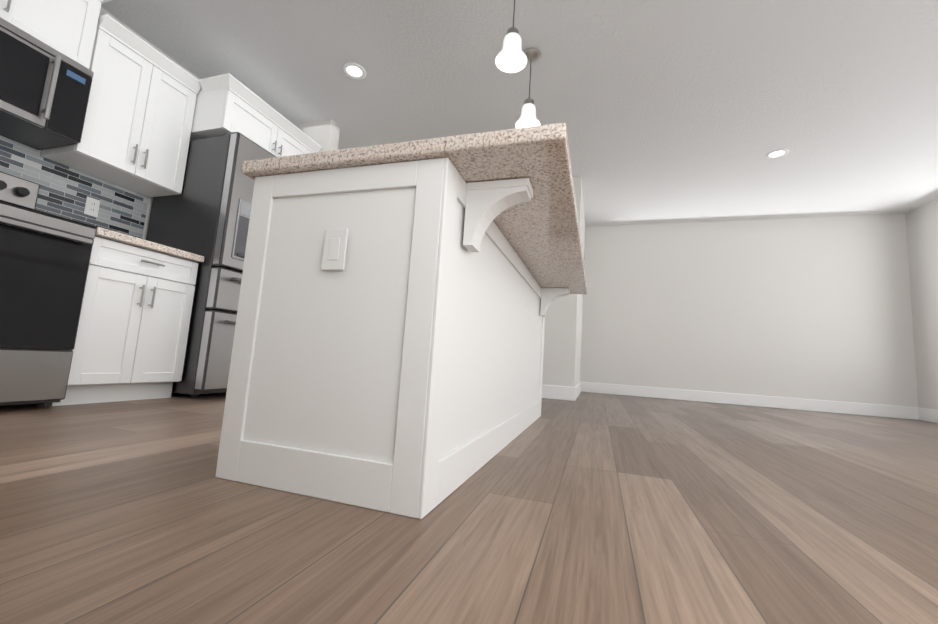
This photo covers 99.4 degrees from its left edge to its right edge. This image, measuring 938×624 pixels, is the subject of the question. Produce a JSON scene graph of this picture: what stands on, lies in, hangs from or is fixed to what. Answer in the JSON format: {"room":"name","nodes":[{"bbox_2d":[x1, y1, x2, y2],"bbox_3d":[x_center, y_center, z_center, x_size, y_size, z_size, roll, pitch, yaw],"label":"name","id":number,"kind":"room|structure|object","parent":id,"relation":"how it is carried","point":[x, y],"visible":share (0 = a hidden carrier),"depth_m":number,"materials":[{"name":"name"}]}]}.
{"room":"kitchen","nodes":[
{"label":"kitchen","id":0,"kind":"room"},
{"bbox_2d":[0,7,199,239],"bbox_3d":[-2.357,-0.680,3.048,0.120,2.500,4.740,2,-7,18],"label":"wall","id":1,"kind":"structure","parent":0,"point":[103,11],"depth_m":2.89,"materials":[{"name":"white paint"}]},
{"bbox_2d":[0,0,111,68],"bbox_3d":[-2.412,-1.683,1.991,0.376,0.526,0.866,2,-7,18],"label":"upper cabinet","id":2,"kind":"object","parent":1,"relation":"attached to","point":[67,28],"visible":0.73,"depth_m":2.17,"materials":[{"name":"white wood"}]},
{"bbox_2d":[0,17,93,149],"bbox_3d":[-2.418,-1.204,1.927,0.428,0.431,0.760,2,-7,18],"label":"microwave","id":3,"kind":"object","parent":2,"relation":"attached to","point":[45,89],"visible":1,"depth_m":2.06,"materials":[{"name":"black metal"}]},
{"bbox_2d":[0,136,148,238],"bbox_3d":[-2.665,-0.759,1.883,0.009,0.486,2.088,2,-7,18],"label":"tile backsplash","id":4,"kind":"structure","parent":1,"relation":"attached to","point":[65,191],"depth_m":2.48,"materials":[{"name":"tile"}]},
{"bbox_2d":[84,196,99,216],"bbox_3d":[-2.433,-0.678,2.567,0.008,0.115,0.072,2,-7,18],"label":"electrical outlet","id":5,"kind":"object","parent":4,"relation":"attached to","point":[92,205],"visible":1,"depth_m":2.56,"materials":[{"name":"white plastic"}]},
{"bbox_2d":[40,14,201,196],"bbox_3d":[-2.221,-1.286,2.608,0.376,0.836,0.603,2,-7,18],"label":"upper cabinet","id":6,"kind":"object","parent":1,"relation":"attached to","point":[136,132],"visible":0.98,"depth_m":2.52,"materials":[{"name":"white wood"}]},
{"bbox_2d":[190,73,321,156],"bbox_3d":[-1.839,-1.418,3.297,0.666,0.364,0.981,2,-7,18],"label":"upper cabinet","id":7,"kind":"object","parent":1,"relation":"attached to","point":[227,103],"visible":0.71,"depth_m":2.92,"materials":[{"name":"white wood"}]},
{"bbox_2d":[294,119,339,151],"bbox_3d":[-1.689,-0.556,3.731,0.730,2.500,0.140,2,-7,18],"label":"wall","id":8,"kind":"structure","parent":0,"point":[324,134],"depth_m":3.73,"materials":[{"name":"white paint"}]},
{"bbox_2d":[0,392,937,623],"bbox_3d":[0.230,0.803,3.256,8.940,0.060,7.100,2,-7,18],"label":"floor","id":9,"kind":"structure","parent":0,"point":[590,508],"depth_m":0.88,"materials":[{"name":"brown wood"}]},
{"bbox_2d":[0,171,96,407],"bbox_3d":[-2.345,-0.177,1.761,0.688,1.205,0.760,2,-7,18],"label":"range","id":10,"kind":"object","parent":9,"relation":"on","point":[45,257],"visible":1,"depth_m":1.87,"materials":[{"name":"silver metal"}]},
{"bbox_2d":[46,236,197,405],"bbox_3d":[-2.186,0.068,2.404,0.636,0.890,0.593,2,-7,18],"label":"base cabinet","id":11,"kind":"object","parent":9,"relation":"on","point":[133,327],"visible":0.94,"depth_m":2.28,"materials":[{"name":"white wood"}]},
{"bbox_2d":[95,227,203,261],"bbox_3d":[-2.150,-0.447,2.463,0.642,0.142,0.598,2,-7,18],"label":"countertop","id":12,"kind":"structure","parent":11,"relation":"on","point":[107,234],"depth_m":2.31,"materials":[{"name":"stone"}]},
{"bbox_2d":[146,132,275,397],"bbox_3d":[-1.807,-0.296,3.146,0.822,1.832,0.922,2,-7,18],"label":"fridge","id":13,"kind":"object","parent":9,"relation":"on","point":[205,213],"visible":0.4,"depth_m":2.70,"materials":[{"name":"silver metal"}]},
{"bbox_2d":[215,157,569,518],"bbox_3d":[0.016,0.167,1.987,0.811,0.878,2.030,2,-7,18],"label":"kitchen island","id":14,"kind":"object","parent":9,"relation":"on","point":[395,366],"visible":1,"depth_m":1.08,"materials":[{"name":"white wood"}]},
{"bbox_2d":[321,228,347,269],"bbox_3d":[-0.364,-0.170,1.077,0.072,0.115,0.008,2,-7,18],"label":"light switch","id":15,"kind":"object","parent":14,"relation":"attached to","point":[334,249],"visible":1,"depth_m":1.07,"materials":[{"name":"white plastic"}]},
{"bbox_2d":[241,123,587,293],"bbox_3d":[0.080,-0.291,2.014,0.951,0.040,2.051,2,-7,18],"label":"island countertop","id":16,"kind":"structure","parent":14,"relation":"on","point":[540,230],"depth_m":1.11,"materials":[{"name":"stone"}]},
{"bbox_2d":[101,0,937,225],"bbox_3d":[0.964,-1.719,3.368,7.740,0.060,7.100,2,-7,18],"label":"ceiling","id":17,"kind":"structure","parent":0,"point":[674,111],"depth_m":3.02,"materials":[{"name":"paint"}]},
{"bbox_2d":[343,62,365,78],"bbox_3d":[-0.876,-1.841,3.042,0.176,0.009,0.176,2,-7,18],"label":"recessed light","id":18,"kind":"object","parent":17,"relation":"in","point":[354,70],"visible":1,"depth_m":3.03,"materials":[{"name":"white plastic"}]},
{"bbox_2d":[495,0,526,72],"bbox_3d":[0.245,-1.611,2.175,0.172,0.522,0.172,2,-7,18],"label":"pendant light","id":19,"kind":"object","parent":17,"relation":"hanging from","point":[511,57],"visible":1,"depth_m":2.16,"materials":[{"name":"white glass"}]},
{"bbox_2d":[515,48,540,127],"bbox_3d":[0.419,-1.533,2.744,0.172,0.522,0.172,2,-7,18],"label":"pendant light","id":20,"kind":"object","parent":17,"relation":"hanging from","point":[528,118],"visible":0.9,"depth_m":2.73,"materials":[{"name":"white glass"}]},
{"bbox_2d":[766,149,788,158],"bbox_3d":[2.939,-1.506,3.791,0.176,0.009,0.176,2,-7,18],"label":"recessed light","id":21,"kind":"object","parent":17,"relation":"in","point":[777,153],"visible":1,"depth_m":3.78,"materials":[{"name":"white plastic"}]},
{"bbox_2d":[542,177,581,386],"bbox_3d":[-0.602,-0.336,5.008,3.813,2.500,0.120,2,-7,18],"label":"wall","id":22,"kind":"structure","parent":0,"point":[559,355],"depth_m":4.34,"materials":[{"name":"white paint"}]},
{"bbox_2d":[542,385,573,400],"bbox_3d":[0.764,0.861,4.330,0.730,0.145,0.021,2,-7,18],"label":"baseboard","id":23,"kind":"structure","parent":22,"relation":"attached to","point":[548,391],"depth_m":4.26,"materials":[{"name":"white"}]},
{"bbox_2d":[575,184,585,385],"bbox_3d":[1.513,-0.136,5.547,0.120,2.500,2.240,2,-7,18],"label":"wall","id":24,"kind":"structure","parent":0,"point":[579,322],"depth_m":5.07,"materials":[{"name":"white paint"}]},
{"bbox_2d":[574,382,581,400],"bbox_3d":[1.377,0.979,5.004,0.016,0.145,1.696,2,-7,18],"label":"baseboard","id":25,"kind":"structure","parent":24,"relation":"attached to","point":[577,389],"depth_m":4.62,"materials":[{"name":"white wood"}]},
{"bbox_2d":[581,214,917,406],"bbox_3d":[3.537,-0.019,5.427,3.807,2.500,0.120,2,-7,18],"label":"wall","id":26,"kind":"structure","parent":0,"point":[817,308],"depth_m":5.28,"materials":[{"name":"white paint"}]},
{"bbox_2d":[582,382,917,419],"bbox_3d":[3.426,1.139,5.231,3.777,0.145,0.016,2,-7,18],"label":"baseboard","id":27,"kind":"structure","parent":26,"relation":"attached to","point":[841,407],"depth_m":5.12,"materials":[{"name":"white"}]},
{"bbox_2d":[906,198,937,409],"bbox_3d":[4.420,-0.391,1.779,0.120,2.500,6.560,2,-7,18],"label":"wall","id":28,"kind":"structure","parent":0,"point":[922,230],"depth_m":4.59,"materials":[{"name":"white paint"}]},
{"bbox_2d":[918,407,937,422],"bbox_3d":[4.280,0.775,1.663,0.016,0.145,6.320,2,-7,18],"label":"baseboard","id":29,"kind":"structure","parent":28,"relation":"attached to","point":[924,414],"depth_m":4.49,"materials":[{"name":"white"}]}
]}

